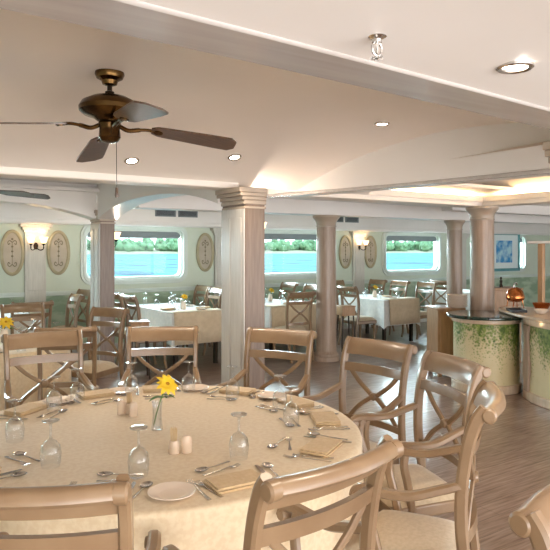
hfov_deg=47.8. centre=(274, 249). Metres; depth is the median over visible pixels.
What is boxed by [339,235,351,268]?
oval medallion
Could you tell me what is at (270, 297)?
bud vase
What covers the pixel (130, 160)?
recessed light
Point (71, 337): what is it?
armchair
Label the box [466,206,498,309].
round column
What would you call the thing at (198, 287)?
dining chair
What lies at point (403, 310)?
cloth
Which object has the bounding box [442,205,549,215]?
trim
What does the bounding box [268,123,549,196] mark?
arch
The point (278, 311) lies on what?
cloth
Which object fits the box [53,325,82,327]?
seat cushion
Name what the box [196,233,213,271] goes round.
oval medallion
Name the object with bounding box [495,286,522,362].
base cabinet
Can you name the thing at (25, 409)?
folded napkin
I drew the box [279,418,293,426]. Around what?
spoon
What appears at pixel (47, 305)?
dining chair
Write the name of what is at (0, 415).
knife
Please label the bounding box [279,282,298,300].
dining chair
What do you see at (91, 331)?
dining chair
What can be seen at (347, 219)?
air vent
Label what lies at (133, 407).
salt shaker
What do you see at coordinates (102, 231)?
square column
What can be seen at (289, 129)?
ceiling
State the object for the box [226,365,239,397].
wine glass
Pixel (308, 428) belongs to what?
fork
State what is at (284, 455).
fork
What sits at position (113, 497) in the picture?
armchair
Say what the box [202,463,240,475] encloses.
fork
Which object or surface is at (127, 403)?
cup
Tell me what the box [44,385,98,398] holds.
seat cushion
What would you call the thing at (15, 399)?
wine glass
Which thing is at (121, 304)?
dining chair
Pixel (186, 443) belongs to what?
salt shaker
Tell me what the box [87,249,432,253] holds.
shore
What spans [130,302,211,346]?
tablecloth
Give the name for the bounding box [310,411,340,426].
folded napkin
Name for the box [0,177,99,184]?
ceiling
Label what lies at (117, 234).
wall sconce
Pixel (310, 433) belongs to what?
soup spoon
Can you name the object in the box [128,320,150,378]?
dining chair
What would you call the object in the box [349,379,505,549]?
armchair
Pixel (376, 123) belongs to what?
recessed light
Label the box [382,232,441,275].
window
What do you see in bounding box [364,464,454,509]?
seat cushion
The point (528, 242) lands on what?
shelf
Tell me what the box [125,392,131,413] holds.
holder
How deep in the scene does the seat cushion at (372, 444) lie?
3.56 m
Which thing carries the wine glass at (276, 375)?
on the tablecloth at (93, 439)
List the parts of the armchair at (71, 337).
post, arm, rail, rail, post, arm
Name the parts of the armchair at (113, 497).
rail, rail, post, arm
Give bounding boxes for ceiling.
[0,0,549,194]
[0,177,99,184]
[0,183,549,206]
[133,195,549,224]
[395,142,549,196]
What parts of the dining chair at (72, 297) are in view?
post, rail, rail, post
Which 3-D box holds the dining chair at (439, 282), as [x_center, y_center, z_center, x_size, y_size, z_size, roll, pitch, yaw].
[3.429,1.097,12.403,0.560,1.014,0.466,0,0,-34]
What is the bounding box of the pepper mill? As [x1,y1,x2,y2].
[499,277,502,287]
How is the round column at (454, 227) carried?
on the floor
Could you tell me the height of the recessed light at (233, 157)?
0.041 m
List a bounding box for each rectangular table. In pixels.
[173,342,217,367]
[269,339,314,351]
[341,324,412,340]
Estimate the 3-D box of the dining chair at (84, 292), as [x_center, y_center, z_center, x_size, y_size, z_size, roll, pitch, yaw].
[-2.992,1.097,9.185,0.560,1.014,0.466,0,0,-42]
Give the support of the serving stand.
on the floor
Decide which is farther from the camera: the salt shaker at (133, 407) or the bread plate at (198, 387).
the bread plate at (198, 387)
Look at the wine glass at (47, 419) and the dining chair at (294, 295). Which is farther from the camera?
the dining chair at (294, 295)
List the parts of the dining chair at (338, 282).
rail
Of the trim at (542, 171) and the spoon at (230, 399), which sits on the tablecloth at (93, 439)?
the spoon at (230, 399)
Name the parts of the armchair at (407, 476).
arm, seat frame, post, arm, rail, rail, rail, post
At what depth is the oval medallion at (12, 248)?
9.06 m
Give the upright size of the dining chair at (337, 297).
1.014 m
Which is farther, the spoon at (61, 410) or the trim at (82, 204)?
the trim at (82, 204)
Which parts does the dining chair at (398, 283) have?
post, rail, rail, post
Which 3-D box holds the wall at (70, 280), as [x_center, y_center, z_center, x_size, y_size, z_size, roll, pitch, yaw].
[-0.250,0.290,11.248,20.000,2.620,0.605,0,0,-34]
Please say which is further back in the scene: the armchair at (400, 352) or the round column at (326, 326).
the round column at (326, 326)
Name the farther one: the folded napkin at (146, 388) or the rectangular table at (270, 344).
the rectangular table at (270, 344)
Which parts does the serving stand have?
leg, leg, leg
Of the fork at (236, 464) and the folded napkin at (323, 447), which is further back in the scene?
the folded napkin at (323, 447)
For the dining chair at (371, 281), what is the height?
1.014 m
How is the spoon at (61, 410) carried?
on the tablecloth at (93, 439)
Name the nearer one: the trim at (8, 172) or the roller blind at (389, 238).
the trim at (8, 172)
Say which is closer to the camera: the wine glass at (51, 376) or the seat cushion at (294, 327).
the wine glass at (51, 376)
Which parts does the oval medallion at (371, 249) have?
panel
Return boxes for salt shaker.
[117,400,125,414]
[129,402,137,416]
[181,435,191,453]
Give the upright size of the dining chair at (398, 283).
1.014 m
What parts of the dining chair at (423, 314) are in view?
leg, post, rail, rail, post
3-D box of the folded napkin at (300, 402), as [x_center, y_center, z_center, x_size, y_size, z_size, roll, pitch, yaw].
[0.114,0.838,3.414,0.127,0.022,0.199,0,0,-33]
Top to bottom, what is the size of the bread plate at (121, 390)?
0.016 m
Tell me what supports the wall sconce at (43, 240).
attached to the wall at (70, 280)
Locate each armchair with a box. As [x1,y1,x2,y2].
[0,474,160,549]
[1,329,98,409]
[117,326,200,386]
[162,434,403,549]
[217,327,316,396]
[301,336,416,464]
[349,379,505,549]
[350,349,490,515]
[508,484,549,549]
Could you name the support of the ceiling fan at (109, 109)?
hanging from the ceiling at (289, 129)
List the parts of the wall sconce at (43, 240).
lamp shade, lamp shade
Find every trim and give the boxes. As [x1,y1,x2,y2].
[0,166,238,189]
[0,179,95,219]
[97,183,221,219]
[267,169,549,196]
[267,189,549,207]
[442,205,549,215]
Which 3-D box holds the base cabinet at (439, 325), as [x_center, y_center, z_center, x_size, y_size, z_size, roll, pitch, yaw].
[2.200,1.166,8.030,0.380,0.868,0.440,0,0,-6]
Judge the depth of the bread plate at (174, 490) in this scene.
2.17 m
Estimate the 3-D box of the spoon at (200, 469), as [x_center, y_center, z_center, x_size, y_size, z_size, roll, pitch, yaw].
[-0.243,0.845,2.419,0.042,0.009,0.175,0,0,43]
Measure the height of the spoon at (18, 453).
0.009 m
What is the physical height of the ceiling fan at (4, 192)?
0.386 m
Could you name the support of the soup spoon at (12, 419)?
on the tablecloth at (93, 439)
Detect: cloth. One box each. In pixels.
[166,308,220,345]
[265,303,315,330]
[383,297,419,324]
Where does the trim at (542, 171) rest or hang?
attached to the arch
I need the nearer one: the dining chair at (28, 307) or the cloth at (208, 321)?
the dining chair at (28, 307)
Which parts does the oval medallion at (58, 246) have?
panel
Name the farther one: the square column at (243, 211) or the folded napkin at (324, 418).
the square column at (243, 211)
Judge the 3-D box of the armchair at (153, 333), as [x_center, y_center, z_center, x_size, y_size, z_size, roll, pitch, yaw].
[-0.777,1.073,4.227,0.544,1.063,0.560,0,0,-7]
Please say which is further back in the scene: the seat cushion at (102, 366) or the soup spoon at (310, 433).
the seat cushion at (102, 366)
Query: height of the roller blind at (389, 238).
0.150 m
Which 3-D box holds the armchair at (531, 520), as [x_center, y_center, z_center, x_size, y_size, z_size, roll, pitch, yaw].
[0.847,1.073,1.288,0.544,1.063,0.560,0,0,-39]
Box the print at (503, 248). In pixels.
[496,241,511,262]
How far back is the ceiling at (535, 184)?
7.19 m
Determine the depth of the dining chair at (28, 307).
6.88 m
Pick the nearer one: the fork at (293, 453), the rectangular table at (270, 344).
the fork at (293, 453)
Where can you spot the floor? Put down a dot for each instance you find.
(513, 452)
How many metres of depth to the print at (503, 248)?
15.21 m
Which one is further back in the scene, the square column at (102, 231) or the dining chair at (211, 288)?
the dining chair at (211, 288)
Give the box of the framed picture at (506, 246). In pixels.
[494,234,519,271]
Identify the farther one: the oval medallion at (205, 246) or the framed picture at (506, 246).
the framed picture at (506, 246)
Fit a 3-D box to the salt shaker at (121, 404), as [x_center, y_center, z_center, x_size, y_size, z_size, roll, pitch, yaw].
[-0.795,0.812,3.210,0.046,0.074,0.037,0,0,-34]
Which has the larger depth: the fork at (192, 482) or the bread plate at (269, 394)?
the bread plate at (269, 394)
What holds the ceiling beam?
attached to the ceiling
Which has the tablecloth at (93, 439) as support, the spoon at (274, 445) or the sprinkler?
the spoon at (274, 445)
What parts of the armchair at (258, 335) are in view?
arm, post, rail, rail, arm, post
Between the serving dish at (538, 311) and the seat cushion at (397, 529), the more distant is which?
the serving dish at (538, 311)
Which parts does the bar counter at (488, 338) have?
painted panel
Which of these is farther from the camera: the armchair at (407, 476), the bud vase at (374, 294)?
the bud vase at (374, 294)
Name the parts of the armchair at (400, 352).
arm, post, rail, rail, rail, arm, post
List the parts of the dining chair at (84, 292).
rail, post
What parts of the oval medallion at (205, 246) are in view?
panel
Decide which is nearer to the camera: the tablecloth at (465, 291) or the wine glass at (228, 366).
the wine glass at (228, 366)
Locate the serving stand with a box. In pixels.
[336,305,355,351]
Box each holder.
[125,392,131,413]
[168,426,179,454]
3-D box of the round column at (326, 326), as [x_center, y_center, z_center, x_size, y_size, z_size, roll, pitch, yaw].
[0.746,0.550,9.020,0.394,2.100,0.394,0,0,-34]
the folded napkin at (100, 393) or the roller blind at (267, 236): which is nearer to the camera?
the folded napkin at (100, 393)
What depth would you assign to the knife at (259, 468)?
2.39 m
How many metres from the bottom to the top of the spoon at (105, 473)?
0.009 m
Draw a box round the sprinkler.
[368,33,386,60]
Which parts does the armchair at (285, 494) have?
arm, post, rail, arm, rail, post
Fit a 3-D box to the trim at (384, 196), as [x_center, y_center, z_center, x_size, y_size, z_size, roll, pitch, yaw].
[2.253,-0.601,5.617,3.358,0.122,3.680,0,0,-34]
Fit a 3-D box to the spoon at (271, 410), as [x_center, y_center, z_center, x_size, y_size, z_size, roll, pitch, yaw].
[-0.047,0.845,3.295,0.042,0.009,0.175,0,0,-41]
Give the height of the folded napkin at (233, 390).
0.022 m
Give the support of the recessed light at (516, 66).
in the ceiling at (289, 129)
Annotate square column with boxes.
[90,210,117,377]
[215,186,266,389]
[542,141,549,163]
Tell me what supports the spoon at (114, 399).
on the tablecloth at (93, 439)
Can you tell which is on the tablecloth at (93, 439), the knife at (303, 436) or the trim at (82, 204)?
the knife at (303, 436)
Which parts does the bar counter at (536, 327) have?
painted panel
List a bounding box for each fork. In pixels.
[5,456,30,464]
[96,476,143,481]
[186,479,211,499]
[194,480,223,497]
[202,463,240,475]
[283,454,331,461]
[293,453,333,458]
[308,428,349,430]
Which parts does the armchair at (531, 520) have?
post, rail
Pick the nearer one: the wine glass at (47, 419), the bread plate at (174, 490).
the bread plate at (174, 490)
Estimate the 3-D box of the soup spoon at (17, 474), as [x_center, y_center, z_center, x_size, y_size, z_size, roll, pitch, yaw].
[-1.016,0.845,2.289,0.196,0.009,0.042,0,0,-36]
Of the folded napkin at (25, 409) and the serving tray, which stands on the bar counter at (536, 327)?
the serving tray
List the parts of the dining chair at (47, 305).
post, rail, rail, post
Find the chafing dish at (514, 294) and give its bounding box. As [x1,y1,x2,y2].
[506,282,524,307]
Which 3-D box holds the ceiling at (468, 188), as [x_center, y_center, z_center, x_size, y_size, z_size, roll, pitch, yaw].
[1.195,-0.730,9.066,20.000,0.060,4.700,0,0,-34]
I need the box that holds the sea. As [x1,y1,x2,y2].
[87,253,432,276]
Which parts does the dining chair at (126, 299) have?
post, rail, rail, post, seat frame, leg, leg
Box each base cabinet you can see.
[425,305,465,376]
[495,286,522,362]
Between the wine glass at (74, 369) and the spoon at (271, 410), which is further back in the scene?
the wine glass at (74, 369)
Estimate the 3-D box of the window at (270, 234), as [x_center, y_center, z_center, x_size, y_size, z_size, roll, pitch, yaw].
[0.357,0.065,11.908,1.820,0.980,0.175,0,0,-34]
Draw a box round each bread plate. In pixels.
[43,396,73,403]
[110,387,134,393]
[147,481,195,500]
[181,384,208,390]
[258,391,285,398]
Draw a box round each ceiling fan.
[0,68,235,197]
[0,190,49,198]
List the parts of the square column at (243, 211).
pilaster panel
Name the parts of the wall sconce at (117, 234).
lamp shade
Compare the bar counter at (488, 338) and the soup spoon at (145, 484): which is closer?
the soup spoon at (145, 484)
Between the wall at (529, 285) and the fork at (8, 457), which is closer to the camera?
the fork at (8, 457)
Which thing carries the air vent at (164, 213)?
attached to the wall at (70, 280)
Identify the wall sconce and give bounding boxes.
[27,237,47,250]
[115,232,120,246]
[356,240,368,249]
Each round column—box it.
[313,215,339,361]
[444,220,464,293]
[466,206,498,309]
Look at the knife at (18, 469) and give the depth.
2.35 m
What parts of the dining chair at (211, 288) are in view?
post, rail, rail, post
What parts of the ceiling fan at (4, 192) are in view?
fan blade, fan blade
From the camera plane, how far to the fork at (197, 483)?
2.19 m
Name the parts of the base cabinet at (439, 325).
door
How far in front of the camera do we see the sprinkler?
1.50 m
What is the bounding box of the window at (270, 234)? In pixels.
[265,229,316,279]
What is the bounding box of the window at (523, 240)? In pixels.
[494,235,526,272]
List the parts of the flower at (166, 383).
stem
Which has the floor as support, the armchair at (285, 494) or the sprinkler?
the armchair at (285, 494)
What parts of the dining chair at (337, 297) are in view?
post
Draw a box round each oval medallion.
[0,230,24,275]
[47,230,69,274]
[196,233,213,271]
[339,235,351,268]
[365,236,376,267]
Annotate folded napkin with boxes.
[3,402,48,416]
[75,388,115,399]
[142,385,176,392]
[160,307,175,309]
[203,469,259,494]
[219,385,256,395]
[277,395,314,408]
[298,437,342,457]
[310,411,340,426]
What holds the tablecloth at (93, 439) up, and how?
on the round table
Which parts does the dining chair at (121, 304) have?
post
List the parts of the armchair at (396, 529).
arm, arm, rail, rail, post, post, rail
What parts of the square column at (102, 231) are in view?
pilaster panel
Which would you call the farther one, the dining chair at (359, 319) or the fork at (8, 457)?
the dining chair at (359, 319)
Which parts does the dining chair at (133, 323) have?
leg, leg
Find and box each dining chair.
[0,302,44,333]
[10,300,53,333]
[34,325,98,400]
[53,289,89,327]
[65,293,84,352]
[71,306,129,380]
[115,293,150,365]
[119,293,167,372]
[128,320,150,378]
[182,285,210,346]
[186,286,220,347]
[273,291,315,362]
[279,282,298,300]
[297,283,315,345]
[336,280,355,328]
[336,285,376,344]
[336,288,353,338]
[367,279,387,329]
[376,280,410,335]
[401,281,437,339]
[429,279,446,304]
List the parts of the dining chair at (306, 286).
rail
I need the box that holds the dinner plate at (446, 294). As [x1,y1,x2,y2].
[446,294,466,295]
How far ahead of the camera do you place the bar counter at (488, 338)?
6.88 m
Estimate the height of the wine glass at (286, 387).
0.184 m
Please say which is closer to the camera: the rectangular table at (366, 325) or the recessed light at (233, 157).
the recessed light at (233, 157)
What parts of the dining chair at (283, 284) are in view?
post, rail, post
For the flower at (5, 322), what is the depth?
5.71 m
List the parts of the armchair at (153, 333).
arm, post, rail, rail, post, arm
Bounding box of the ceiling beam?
[0,0,549,129]
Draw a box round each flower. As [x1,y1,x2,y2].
[0,316,13,328]
[150,374,177,425]
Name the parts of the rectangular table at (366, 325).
leg, leg, leg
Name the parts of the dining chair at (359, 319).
post, rail, rail, post, seat frame, leg, leg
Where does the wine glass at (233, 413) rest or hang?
on the tablecloth at (93, 439)
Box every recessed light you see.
[124,157,138,164]
[228,154,241,160]
[374,122,389,125]
[496,60,533,73]
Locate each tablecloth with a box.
[0,312,40,333]
[0,342,71,410]
[0,385,363,549]
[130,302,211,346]
[265,298,292,327]
[338,294,419,328]
[424,289,469,310]
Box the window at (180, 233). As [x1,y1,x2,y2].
[80,225,187,284]
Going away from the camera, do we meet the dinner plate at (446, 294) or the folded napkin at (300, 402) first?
the folded napkin at (300, 402)
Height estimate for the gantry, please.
0.800 m
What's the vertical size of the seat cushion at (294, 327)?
0.064 m
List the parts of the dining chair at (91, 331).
post, rail, rail, rail, post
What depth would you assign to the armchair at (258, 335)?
4.25 m
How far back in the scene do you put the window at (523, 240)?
15.81 m
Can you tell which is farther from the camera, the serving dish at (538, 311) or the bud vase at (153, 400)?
the serving dish at (538, 311)
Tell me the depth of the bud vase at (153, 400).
2.92 m
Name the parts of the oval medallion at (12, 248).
panel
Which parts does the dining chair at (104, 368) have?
post, seat frame, rail, rail, rail, post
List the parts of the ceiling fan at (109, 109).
fan blade, fan blade, pull chain, pull knob, fan blade, fan blade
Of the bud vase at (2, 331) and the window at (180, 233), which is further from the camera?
the window at (180, 233)
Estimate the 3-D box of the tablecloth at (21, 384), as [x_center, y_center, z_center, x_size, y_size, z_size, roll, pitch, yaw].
[-2.498,1.080,5.557,1.326,0.460,1.294,0,0,-34]
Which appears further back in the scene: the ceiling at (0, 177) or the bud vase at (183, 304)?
the bud vase at (183, 304)
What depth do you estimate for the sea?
183.71 m
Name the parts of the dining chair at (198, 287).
post, rail, post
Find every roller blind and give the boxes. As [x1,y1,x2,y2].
[87,231,179,238]
[265,234,316,239]
[386,236,436,240]
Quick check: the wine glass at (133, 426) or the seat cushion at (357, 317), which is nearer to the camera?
the wine glass at (133, 426)
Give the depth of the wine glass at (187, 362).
3.70 m
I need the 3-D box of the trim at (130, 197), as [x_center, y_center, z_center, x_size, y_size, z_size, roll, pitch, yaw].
[-1.242,-0.643,6.541,0.260,0.513,3.080,0,0,-34]
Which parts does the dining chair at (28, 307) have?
post, rail, rail, post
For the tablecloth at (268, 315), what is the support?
on the rectangular table at (270, 344)
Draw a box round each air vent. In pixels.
[155,210,175,216]
[178,211,197,217]
[345,217,358,222]
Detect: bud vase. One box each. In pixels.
[0,329,8,342]
[151,400,162,430]
[180,301,185,309]
[268,294,272,300]
[372,290,376,296]
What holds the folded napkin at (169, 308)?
on the tablecloth at (157, 317)
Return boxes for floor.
[71,320,549,549]
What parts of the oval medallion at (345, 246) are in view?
panel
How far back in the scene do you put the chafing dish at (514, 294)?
7.38 m
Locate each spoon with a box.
[0,418,20,420]
[0,471,26,478]
[13,451,41,461]
[49,409,67,417]
[94,399,122,404]
[97,471,143,475]
[132,481,152,498]
[195,461,229,471]
[207,398,235,400]
[255,406,277,411]
[262,462,278,476]
[267,437,285,447]
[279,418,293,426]
[307,432,347,439]
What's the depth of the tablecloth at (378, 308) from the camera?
10.66 m
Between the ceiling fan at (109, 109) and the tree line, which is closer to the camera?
the ceiling fan at (109, 109)
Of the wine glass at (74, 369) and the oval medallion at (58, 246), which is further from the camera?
the oval medallion at (58, 246)
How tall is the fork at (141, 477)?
0.008 m
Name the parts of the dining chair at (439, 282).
rail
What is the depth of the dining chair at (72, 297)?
8.37 m
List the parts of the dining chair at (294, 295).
post, rail, rail, rail, post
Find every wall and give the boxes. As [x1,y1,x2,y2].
[0,185,549,327]
[0,276,549,342]
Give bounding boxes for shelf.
[527,241,549,243]
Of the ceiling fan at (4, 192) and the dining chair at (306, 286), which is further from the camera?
the dining chair at (306, 286)
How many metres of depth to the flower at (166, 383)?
2.92 m
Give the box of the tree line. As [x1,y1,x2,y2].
[87,238,432,251]
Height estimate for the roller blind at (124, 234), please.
0.150 m
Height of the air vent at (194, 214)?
0.110 m
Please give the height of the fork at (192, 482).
0.008 m
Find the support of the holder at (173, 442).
on the tablecloth at (93, 439)
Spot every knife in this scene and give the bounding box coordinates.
[0,415,27,418]
[0,469,21,475]
[255,465,264,472]
[303,436,351,442]
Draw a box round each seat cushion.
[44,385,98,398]
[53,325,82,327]
[71,360,117,372]
[275,325,307,330]
[345,315,375,320]
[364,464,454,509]
[369,441,376,449]
[376,510,456,549]
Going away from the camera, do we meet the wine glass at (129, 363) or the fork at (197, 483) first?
the fork at (197, 483)
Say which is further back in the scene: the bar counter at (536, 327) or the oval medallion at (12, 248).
the oval medallion at (12, 248)
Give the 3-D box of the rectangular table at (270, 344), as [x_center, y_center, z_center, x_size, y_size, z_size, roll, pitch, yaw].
[-0.118,1.229,10.115,0.890,0.742,1.520,0,0,-34]
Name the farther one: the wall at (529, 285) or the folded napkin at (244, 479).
the wall at (529, 285)
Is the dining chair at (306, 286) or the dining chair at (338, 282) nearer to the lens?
the dining chair at (306, 286)
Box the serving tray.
[506,308,526,312]
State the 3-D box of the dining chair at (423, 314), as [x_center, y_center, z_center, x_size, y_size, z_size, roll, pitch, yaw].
[2.652,1.097,11.385,0.560,1.014,0.466,0,0,-34]
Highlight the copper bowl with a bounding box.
[532,302,549,308]
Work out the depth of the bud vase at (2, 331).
5.69 m
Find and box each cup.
[125,402,129,413]
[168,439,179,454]
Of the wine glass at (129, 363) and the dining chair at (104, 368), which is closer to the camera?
the wine glass at (129, 363)
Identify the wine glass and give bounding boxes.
[5,398,24,441]
[40,418,61,467]
[46,375,61,411]
[70,368,84,400]
[125,362,138,392]
[128,425,148,476]
[182,361,194,390]
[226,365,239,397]
[229,412,248,458]
[272,374,286,408]
[283,386,299,424]
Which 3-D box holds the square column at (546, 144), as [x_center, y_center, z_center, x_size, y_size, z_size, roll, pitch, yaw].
[1.460,0.550,2.765,0.276,2.100,0.440,0,0,-34]
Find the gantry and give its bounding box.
[527,241,549,301]
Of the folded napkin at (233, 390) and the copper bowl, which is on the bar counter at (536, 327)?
the copper bowl
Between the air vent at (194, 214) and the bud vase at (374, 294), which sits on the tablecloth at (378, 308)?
the bud vase at (374, 294)
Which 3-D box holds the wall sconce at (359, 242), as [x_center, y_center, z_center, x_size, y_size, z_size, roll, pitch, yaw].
[1.771,-0.093,12.643,0.312,0.202,0.170,0,0,-34]
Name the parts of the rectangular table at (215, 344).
leg, leg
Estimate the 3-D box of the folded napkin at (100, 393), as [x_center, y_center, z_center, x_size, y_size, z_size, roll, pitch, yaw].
[-1.042,0.838,3.606,0.199,0.022,0.127,0,0,-37]
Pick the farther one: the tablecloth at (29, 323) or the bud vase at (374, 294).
the bud vase at (374, 294)
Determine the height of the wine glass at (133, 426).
0.184 m
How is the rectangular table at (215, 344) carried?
on the floor
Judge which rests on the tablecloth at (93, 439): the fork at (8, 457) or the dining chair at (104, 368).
the fork at (8, 457)
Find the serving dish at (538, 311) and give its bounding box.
[533,309,548,313]
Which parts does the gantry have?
post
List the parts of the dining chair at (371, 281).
post, rail, post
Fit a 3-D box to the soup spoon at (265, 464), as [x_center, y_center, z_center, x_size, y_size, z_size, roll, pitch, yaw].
[-0.005,0.845,2.363,0.042,0.009,0.196,0,0,-21]
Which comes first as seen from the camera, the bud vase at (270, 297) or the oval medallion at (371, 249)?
the bud vase at (270, 297)

